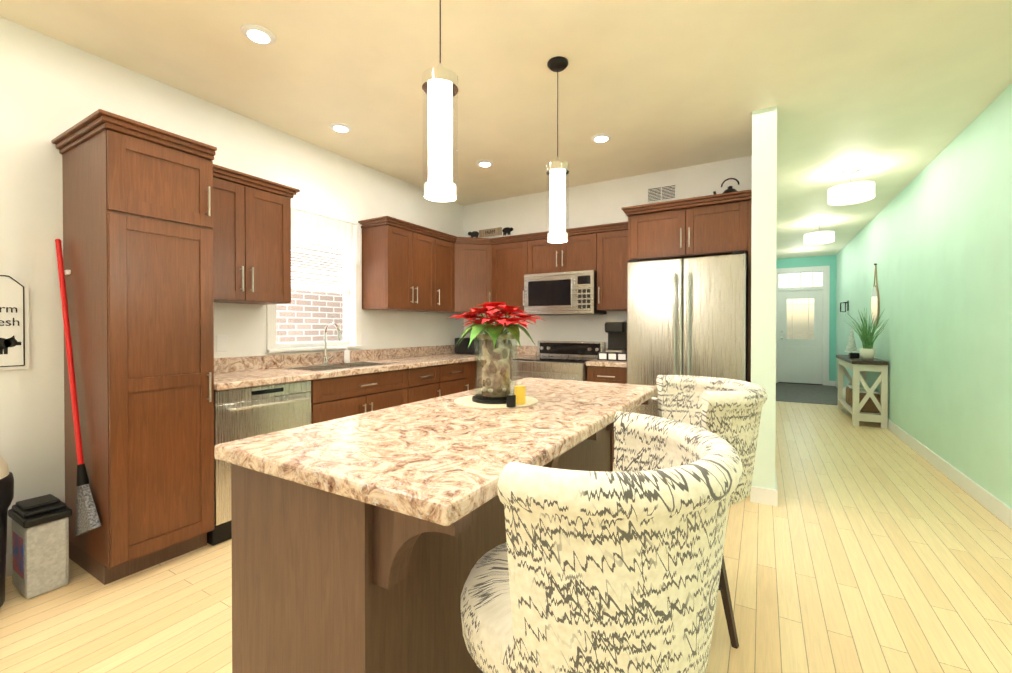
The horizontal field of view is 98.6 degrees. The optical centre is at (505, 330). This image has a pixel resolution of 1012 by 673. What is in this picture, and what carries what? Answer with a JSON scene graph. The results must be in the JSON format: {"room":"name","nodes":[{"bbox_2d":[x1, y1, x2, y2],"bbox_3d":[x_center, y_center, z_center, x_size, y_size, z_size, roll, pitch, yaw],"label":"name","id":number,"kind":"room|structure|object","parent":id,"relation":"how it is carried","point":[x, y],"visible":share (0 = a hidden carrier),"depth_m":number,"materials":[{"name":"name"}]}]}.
{"room":"kitchen","nodes":[
{"label":"kitchen","id":0,"kind":"room"},
{"bbox_2d":[0,17,463,553],"bbox_3d":[-2.406,-0.165,2.403,0.150,2.750,7.450,0,1,30],"label":"wall","id":1,"kind":"structure","parent":0,"point":[51,88],"depth_m":2.34,"materials":[{"name":"white paint"}]},
{"bbox_2d":[5,552,11,576],"bbox_3d":[-3.247,1.167,0.822,0.014,0.110,3.495,0,1,30],"label":"baseboard","id":2,"kind":"structure","parent":1,"relation":"attached to","point":[9,555],"depth_m":2.15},
{"bbox_2d":[0,272,28,369],"bbox_3d":[-2.481,-0.113,2.099,0.029,0.611,0.250,0,1,30],"label":"sign","id":3,"kind":"object","parent":1,"relation":"attached to","point":[14,339],"visible":1,"depth_m":2.16,"materials":[{"name":"white"}]},
{"bbox_2d":[0,307,16,312],"bbox_3d":[-2.463,-0.110,2.124,0.002,0.039,0.108,0,1,30],"label":"lettering","id":4,"kind":"object","parent":3,"relation":"attached to","point":[7,309],"visible":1,"depth_m":2.14,"materials":[{"name":"black"}]},
{"bbox_2d":[0,318,18,325],"bbox_3d":[-2.463,-0.045,2.124,0.002,0.040,0.121,0,1,30],"label":"lettering","id":5,"kind":"object","parent":3,"relation":"attached to","point":[9,323],"visible":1,"depth_m":2.15,"materials":[{"name":"black"}]},
{"bbox_2d":[216,335,226,351],"bbox_3d":[-1.961,0.086,3.007,0.005,0.114,0.070,0,1,30],"label":"electrical outlet plate","id":6,"kind":"object","parent":1,"relation":"attached to","point":[221,343],"depth_m":3.00,"materials":[{"name":"white plastic"}]},
{"bbox_2d":[219,173,294,304],"bbox_3d":[-1.829,-0.580,2.901,0.330,0.772,0.641,0,1,30],"label":"upper cabinet","id":7,"kind":"object","parent":1,"relation":"attached to","point":[255,219],"depth_m":2.86,"materials":[{"name":"brown wood"}]},
{"bbox_2d":[266,232,362,352],"bbox_3d":[-1.611,-0.392,3.679,0.145,1.105,0.890,0,1,30],"label":"kitchen window","id":8,"kind":"structure","parent":1,"relation":"in","point":[351,318],"depth_m":3.93,"materials":[{"name":"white glass"}]},
{"bbox_2d":[291,243,351,293],"bbox_3d":[-1.602,-0.601,3.672,0.035,0.532,0.730,0,1,30],"label":"window blind","id":9,"kind":"object","parent":8,"relation":"attached to","point":[305,289],"visible":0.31,"depth_m":3.70,"materials":[{"name":"white"}]},
{"bbox_2d":[291,207,361,264],"bbox_3d":[-1.551,-0.786,3.640,0.063,0.373,0.828,0,1,30],"label":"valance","id":10,"kind":"object","parent":1,"relation":"attached to","point":[310,227],"visible":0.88,"depth_m":3.67,"materials":[{"name":"fabric"}]},
{"bbox_2d":[361,221,430,311],"bbox_3d":[-1.017,-0.590,4.280,0.330,0.772,0.720,0,1,30],"label":"upper cabinet","id":11,"kind":"object","parent":1,"relation":"attached to","point":[396,258],"depth_m":4.03,"materials":[{"name":"brown wood"}]},
{"bbox_2d":[431,233,454,312],"bbox_3d":[-0.767,-0.593,4.663,0.372,0.772,0.436,0,1,30],"label":"upper cabinet","id":12,"kind":"object","parent":1,"relation":"attached to","point":[442,246],"depth_m":4.57,"materials":[{"name":"brown wood"}]},
{"bbox_2d":[0,383,1011,672],"bbox_3d":[1.381,1.243,4.217,4.850,0.106,14.400,0,1,30],"label":"floor","id":13,"kind":"structure","parent":0,"point":[868,547],"depth_m":2.04,"materials":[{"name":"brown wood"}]},
{"bbox_2d":[0,455,13,606],"bbox_3d":[-2.324,0.850,1.811,0.372,0.730,0.372,0,1,30],"label":"trash can","id":14,"kind":"object","parent":13,"relation":"on","point":[6,487],"visible":1,"depth_m":1.89,"materials":[{"name":"black plastic"}]},
{"bbox_2d":[8,494,71,598],"bbox_3d":[-2.217,1.013,2.074,0.260,0.400,0.160,0,1,30],"label":"bin","id":15,"kind":"object","parent":13,"relation":"on","point":[40,545],"visible":1,"depth_m":2.01,"materials":[{"name":"grey plastic"}]},
{"bbox_2d":[59,117,218,584],"bbox_3d":[-1.987,0.124,2.367,0.604,2.172,0.449,0,1,30],"label":"tall cabinet","id":16,"kind":"object","parent":13,"relation":"on","point":[169,239],"depth_m":2.18,"materials":[{"name":"brown wood"}]},
{"bbox_2d":[55,239,100,535],"bbox_3d":[-2.130,0.262,2.159,0.502,1.486,0.052,0,1,30],"label":"broom","id":17,"kind":"object","parent":16,"relation":"hanging from","point":[87,519],"visible":1,"depth_m":2.14,"materials":[{"name":"red plastic"}]},
{"bbox_2d":[207,380,310,545],"bbox_3d":[-1.672,0.768,2.802,0.602,0.870,0.598,0,1,30],"label":"dishwasher","id":18,"kind":"object","parent":13,"relation":"on","point":[243,413],"visible":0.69,"depth_m":2.55,"materials":[{"name":"grey metal"}]},
{"bbox_2d":[259,365,414,423],"bbox_3d":[-1.315,0.762,3.514,0.604,0.880,0.980,0,1,30],"label":"base cabinet","id":19,"kind":"object","parent":13,"relation":"on","point":[332,398],"depth_m":3.29,"materials":[{"name":"brown wood"}]},
{"bbox_2d":[215,353,481,390],"bbox_3d":[-1.048,0.299,3.914,0.615,0.040,3.167,0,1,30],"label":"countertop","id":20,"kind":"structure","parent":19,"relation":"on","point":[242,378],"depth_m":3.21,"materials":[{"name":"beige stone"}]},
{"bbox_2d":[455,338,481,354],"bbox_3d":[-0.435,0.174,5.045,0.290,0.190,0.170,0,1,30],"label":"toaster","id":21,"kind":"object","parent":20,"relation":"on","point":[462,347],"visible":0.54,"depth_m":4.97,"materials":[{"name":"black plastic"}]},
{"bbox_2d":[415,365,446,401],"bbox_3d":[-0.991,0.757,4.065,0.604,0.880,0.541,0,1,30],"label":"base cabinet","id":22,"kind":"object","parent":13,"relation":"on","point":[431,382],"depth_m":3.99,"materials":[{"name":"brown wood"}]},
{"bbox_2d":[231,398,650,672],"bbox_3d":[0.001,0.775,1.742,0.764,0.880,1.740,0,1,30],"label":"kitchen island","id":23,"kind":"object","parent":13,"relation":"on","point":[364,542],"depth_m":1.04,"materials":[{"name":"laminate"}]},
{"bbox_2d":[214,378,657,529],"bbox_3d":[0.020,0.315,1.727,0.780,0.040,1.800,0,1,30],"label":"island countertop","id":24,"kind":"structure","parent":23,"relation":"on","point":[438,462],"depth_m":1.14,"materials":[{"name":"beige stone"}]},
{"bbox_2d":[446,302,544,408],"bbox_3d":[-0.045,0.088,1.816,0.417,0.411,0.398,0,1,30],"label":"centerpiece","id":25,"kind":"object","parent":24,"relation":"on","point":[495,380],"visible":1,"depth_m":1.76,"materials":[{"name":"red plant"}]},
{"bbox_2d":[447,361,470,394],"bbox_3d":[-0.785,0.755,4.414,0.604,0.880,0.510,0,1,30],"label":"base cabinet","id":26,"kind":"object","parent":13,"relation":"on","point":[458,376],"depth_m":4.36,"materials":[{"name":"brown wood"}]},
{"bbox_2d":[471,361,474,389],"bbox_3d":[-0.429,0.750,5.039,0.584,0.880,0.605,0,1,30],"label":"base cabinet","id":27,"kind":"object","parent":13,"relation":"on","point":[472,362],"depth_m":4.59,"materials":[{"name":"brown wood"}]},
{"bbox_2d":[475,361,512,388],"bbox_3d":[0.042,0.752,4.763,0.458,0.880,0.605,0,1,30],"label":"base cabinet","id":28,"kind":"object","parent":13,"relation":"on","point":[480,369],"depth_m":4.61,"materials":[{"name":"brown wood"}]},
{"bbox_2d":[479,353,537,360],"bbox_3d":[0.041,0.292,4.731,0.431,0.040,0.615,0,1,30],"label":"countertop","id":29,"kind":"structure","parent":28,"relation":"on","point":[520,355],"depth_m":4.82,"materials":[{"name":"beige stone"}]},
{"bbox_2d":[511,340,604,380],"bbox_3d":[0.523,0.647,4.380,0.748,1.075,0.716,0,1,30],"label":"range","id":30,"kind":"object","parent":13,"relation":"on","point":[563,360],"visible":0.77,"depth_m":4.26,"materials":[{"name":"silver metal"}]},
{"bbox_2d":[461,411,741,672],"bbox_3d":[0.183,0.723,0.960,0.590,1.000,0.615,0,1,33],"label":"stool","id":31,"kind":"object","parent":13,"relation":"on","point":[618,570],"visible":1,"depth_m":0.71,"materials":[{"name":"fabric"}]},
{"bbox_2d":[586,365,626,461],"bbox_3d":[1.058,0.757,4.165,0.381,0.880,0.605,0,1,30],"label":"base cabinet","id":32,"kind":"object","parent":13,"relation":"on","point":[595,373],"depth_m":3.90,"materials":[{"name":"brown wood"}]},
{"bbox_2d":[587,359,626,368],"bbox_3d":[1.045,0.297,4.140,0.381,0.040,0.615,0,1,30],"label":"countertop","id":33,"kind":"structure","parent":32,"relation":"on","point":[607,364],"depth_m":3.88,"materials":[{"name":"beige stone"}]},
{"bbox_2d":[597,321,626,360],"bbox_3d":[1.080,0.090,4.198,0.300,0.371,0.342,0,1,30],"label":"coffee maker","id":34,"kind":"object","parent":33,"relation":"on","point":[616,331],"visible":0.83,"depth_m":4.10,"materials":[{"name":"black plastic"}]},
{"bbox_2d":[627,251,747,416],"bbox_3d":[1.552,0.303,3.707,0.874,1.795,0.807,0,1,30],"label":"fridge","id":35,"kind":"object","parent":13,"relation":"on","point":[687,316],"visible":0.44,"depth_m":3.38,"materials":[{"name":"grey metal"}]},
{"bbox_2d":[656,375,767,648],"bbox_3d":[0.766,0.716,1.854,0.590,1.000,0.615,0,0,2],"label":"stool","id":36,"kind":"object","parent":13,"relation":"on","point":[728,410],"visible":0.5,"depth_m":1.66,"materials":[{"name":"fabric"}]},
{"bbox_2d":[836,355,888,428],"bbox_3d":[4.797,0.773,5.916,0.350,0.820,1.360,0,1,30],"label":"console table","id":37,"kind":"object","parent":13,"relation":"on","point":[857,366],"visible":0.81,"depth_m":5.40,"materials":[{"name":"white wood"}]},
{"bbox_2d":[844,327,858,356],"bbox_3d":[4.807,0.149,6.056,0.170,0.424,0.170,0,1,30],"label":"tree","id":38,"kind":"object","parent":37,"relation":"on","point":[851,347],"visible":0.83,"depth_m":6.03,"materials":[{"name":"wicker"}]},
{"bbox_2d":[849,353,859,357],"bbox_3d":[4.661,0.328,5.830,0.100,0.069,0.100,0,1,30],"label":"box","id":39,"kind":"object","parent":37,"relation":"on","point":[854,355],"visible":1,"depth_m":5.79,"materials":[{"name":"grey metal"}]},
{"bbox_2d":[844,385,869,403],"bbox_3d":[4.841,0.892,5.972,0.260,0.258,0.300,0,1,30],"label":"basket","id":40,"kind":"object","parent":37,"relation":"on","point":[846,389],"depth_m":6.08,"materials":[{"name":"wicker"}]},
{"bbox_2d":[849,387,879,412],"bbox_3d":[4.628,0.895,5.610,0.260,0.258,0.340,0,1,30],"label":"basket","id":41,"kind":"object","parent":37,"relation":"on","point":[869,406],"depth_m":5.47,"materials":[{"name":"wicker"}]},
{"bbox_2d":[846,308,887,359],"bbox_3d":[4.526,0.031,5.509,0.416,0.668,0.530,0,1,30],"label":"potted plant","id":42,"kind":"object","parent":37,"relation":"on","point":[867,351],"visible":1,"depth_m":5.46,"materials":[{"name":"green plant"}]},
{"bbox_2d":[0,0,1011,258],"bbox_3d":[1.381,-1.604,4.195,4.850,0.100,14.400,0,1,30],"label":"ceiling","id":43,"kind":"structure","parent":0,"point":[892,98],"depth_m":2.64,"materials":[{"name":"paint"}]},
{"bbox_2d":[241,24,275,44],"bbox_3d":[-1.284,-1.532,2.259,0.159,0.013,0.159,0,0,-9],"label":"recessed light","id":44,"kind":"object","parent":43,"relation":"in","point":[258,34],"depth_m":2.25,"materials":[{"name":"white"}]},
{"bbox_2d":[329,123,351,132],"bbox_3d":[-1.257,-1.540,3.311,0.159,0.013,0.159,0,0,24],"label":"recessed light","id":45,"kind":"object","parent":43,"relation":"in","point":[339,127],"depth_m":3.30,"materials":[{"name":"white"}]},
{"bbox_2d":[422,0,457,201],"bbox_3d":[-0.240,-1.008,1.591,0.132,1.049,0.132,0,1,30],"label":"pendant light","id":46,"kind":"object","parent":43,"relation":"hanging from","point":[439,85],"visible":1,"depth_m":1.55,"materials":[{"name":"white glass"}]},
{"bbox_2d":[476,160,493,166],"bbox_3d":[-0.194,-1.545,4.032,0.159,0.013,0.159,0,0,24],"label":"recessed light","id":47,"kind":"object","parent":43,"relation":"in","point":[483,163],"depth_m":4.00,"materials":[{"name":"white"}]},
{"bbox_2d":[546,56,568,242],"bbox_3d":[0.297,-1.025,2.505,0.132,1.029,0.132,0,1,30],"label":"pendant light","id":48,"kind":"object","parent":43,"relation":"hanging from","point":[557,170],"visible":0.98,"depth_m":2.47,"materials":[{"name":"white glass"}]},
{"bbox_2d":[591,133,610,142],"bbox_3d":[0.764,-1.541,3.491,0.159,0.013,0.159,0,0,24],"label":"recessed light","id":49,"kind":"object","parent":43,"relation":"in","point":[603,137],"depth_m":3.47,"materials":[{"name":"white"}]},
{"bbox_2d":[804,221,834,244],"bbox_3d":[4.523,-1.424,6.292,0.360,0.289,0.360,0,1,30],"label":"hall light","id":50,"kind":"object","parent":43,"relation":"attached to","point":[819,237],"visible":1,"depth_m":6.19,"materials":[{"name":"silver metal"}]},
{"bbox_2d":[828,168,874,204],"bbox_3d":[3.332,-1.408,4.209,0.360,0.289,0.360,0,1,30],"label":"hall light","id":51,"kind":"object","parent":43,"relation":"attached to","point":[851,192],"visible":1,"depth_m":4.13,"materials":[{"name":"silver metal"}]},
{"bbox_2d":[464,155,751,350],"bbox_3d":[0.867,-0.183,4.712,3.150,2.750,0.150,0,1,30],"label":"wall","id":52,"kind":"structure","parent":0,"point":[598,203],"depth_m":4.61,"materials":[{"name":"white paint"}]},
{"bbox_2d":[455,237,494,313],"bbox_3d":[-0.406,-0.596,4.974,0.680,0.772,0.678,0,1,30],"label":"upper cabinet","id":53,"kind":"object","parent":52,"relation":"attached to","point":[474,257],"depth_m":4.79,"materials":[{"name":"brown wood"}]},
{"bbox_2d":[468,227,512,237],"bbox_3d":[-0.195,-1.174,5.230,0.643,0.105,0.012,0,1,30],"label":"sign","id":54,"kind":"object","parent":52,"relation":"attached to","point":[498,231],"visible":0.98,"depth_m":5.22,"materials":[{"name":"brown wood"}]},
{"bbox_2d":[495,237,526,312],"bbox_3d":[0.084,-0.595,4.862,0.496,0.772,0.373,0,1,30],"label":"upper cabinet","id":55,"kind":"object","parent":52,"relation":"attached to","point":[510,252],"depth_m":4.72,"materials":[{"name":"brown wood"}]},
{"bbox_2d":[527,229,598,274],"bbox_3d":[0.636,-0.785,4.561,0.759,0.387,0.331,0,1,30],"label":"upper cabinet","id":56,"kind":"object","parent":52,"relation":"attached to","point":[581,251],"depth_m":4.39,"materials":[{"name":"brown wood"}]},
{"bbox_2d":[524,270,606,315],"bbox_3d":[0.604,-0.377,4.510,0.752,0.419,0.452,0,1,30],"label":"over-the-range microwave","id":57,"kind":"object","parent":56,"relation":"attached to","point":[563,293],"visible":1,"depth_m":4.33,"materials":[{"name":"grey metal"}]},
{"bbox_2d":[597,225,627,310],"bbox_3d":[1.127,-0.590,4.273,0.381,0.772,0.331,0,1,30],"label":"upper cabinet","id":58,"kind":"object","parent":52,"relation":"attached to","point":[612,275],"depth_m":4.15,"materials":[{"name":"brown wood"}]},
{"bbox_2d":[647,183,676,202],"bbox_3d":[1.509,-1.334,4.227,0.280,0.150,0.011,0,1,30],"label":"air vent","id":59,"kind":"object","parent":52,"relation":"in","point":[662,193],"visible":1,"depth_m":4.22,"materials":[{"name":"grey metal"}]},
{"bbox_2d":[627,193,750,264],"bbox_3d":[1.620,-0.819,3.814,0.889,0.407,0.620,0,1,30],"label":"upper cabinet","id":60,"kind":"object","parent":52,"relation":"attached to","point":[721,226],"depth_m":3.52,"materials":[{"name":"brown wood"}]},
{"bbox_2d":[713,178,738,194],"bbox_3d":[1.864,-1.176,3.682,0.205,0.226,0.150,0,1,30],"label":"teapot","id":61,"kind":"object","parent":60,"relation":"on","point":[730,189],"visible":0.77,"depth_m":3.64,"materials":[{"name":"grey metal"}]},
{"bbox_2d":[751,106,776,489],"bbox_3d":[3.785,-0.196,6.417,0.150,2.750,7.850,0,1,30],"label":"wall","id":62,"kind":"structure","parent":0,"point":[763,247],"depth_m":3.03,"materials":[{"name":"white paint"}]},
{"bbox_2d":[772,467,777,506],"bbox_3d":[3.852,1.125,6.380,0.014,0.110,7.864,0,1,30],"label":"baseboard","id":63,"kind":"structure","parent":62,"relation":"attached to","point":[775,492],"depth_m":3.00,"materials":[{"name":"white wood"}]},
{"bbox_2d":[776,255,835,380],"bbox_3d":[6.417,-0.219,9.509,1.250,2.750,0.150,0,1,30],"label":"wall","id":64,"kind":"structure","parent":0,"point":[829,260],"depth_m":9.17,"materials":[{"name":"teal paint"}]},
{"bbox_2d":[776,266,829,385],"bbox_3d":[6.409,-0.112,9.487,1.010,2.535,0.198,0,1,30],"label":"door","id":65,"kind":"structure","parent":64,"relation":"attached to","point":[802,361],"depth_m":9.43,"materials":[{"name":"white wood"}]},
{"bbox_2d":[836,83,1011,508],"bbox_3d":[3.407,-0.170,3.014,0.150,2.750,14.400,0,1,30],"label":"wall","id":66,"kind":"structure","parent":0,"point":[932,240],"depth_m":3.56,"materials":[{"name":"green paint"}]},
{"bbox_2d":[840,301,848,311],"bbox_3d":[6.107,-0.442,7.863,0.114,0.200,0.080,0,1,30],"label":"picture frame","id":67,"kind":"object","parent":66,"relation":"attached to","point":[847,302],"visible":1,"depth_m":7.83,"materials":[{"name":"grey metal"}]},
{"bbox_2d":[871,264,879,326],"bbox_3d":[5.002,-0.485,5.902,0.029,0.857,0.400,0,1,30],"label":"oval mirror","id":68,"kind":"object","parent":66,"relation":"attached to","point":[875,304],"visible":0.94,"depth_m":5.86,"materials":[{"name":"mirror"}]},
{"bbox_2d":[834,381,1011,528],"bbox_3d":[3.336,1.150,3.066,0.014,0.110,14.100,0,1,30],"label":"baseboard","id":69,"kind":"structure","parent":66,"relation":"attached to","point":[998,508],"depth_m":3.36,"materials":[{"name":"white wood"}]},
{"label":"outside","id":70,"kind":"structure","parent":0,"visible":0},
{"bbox_2d":[276,243,342,342],"bbox_3d":[-2.845,-1.260,5.002,0.150,5.100,8.000,0,1,30],"label":"brick","id":71,"kind":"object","parent":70,"point":[299,325],"depth_m":5.51,"materials":[{"name":"brick"}]}
]}

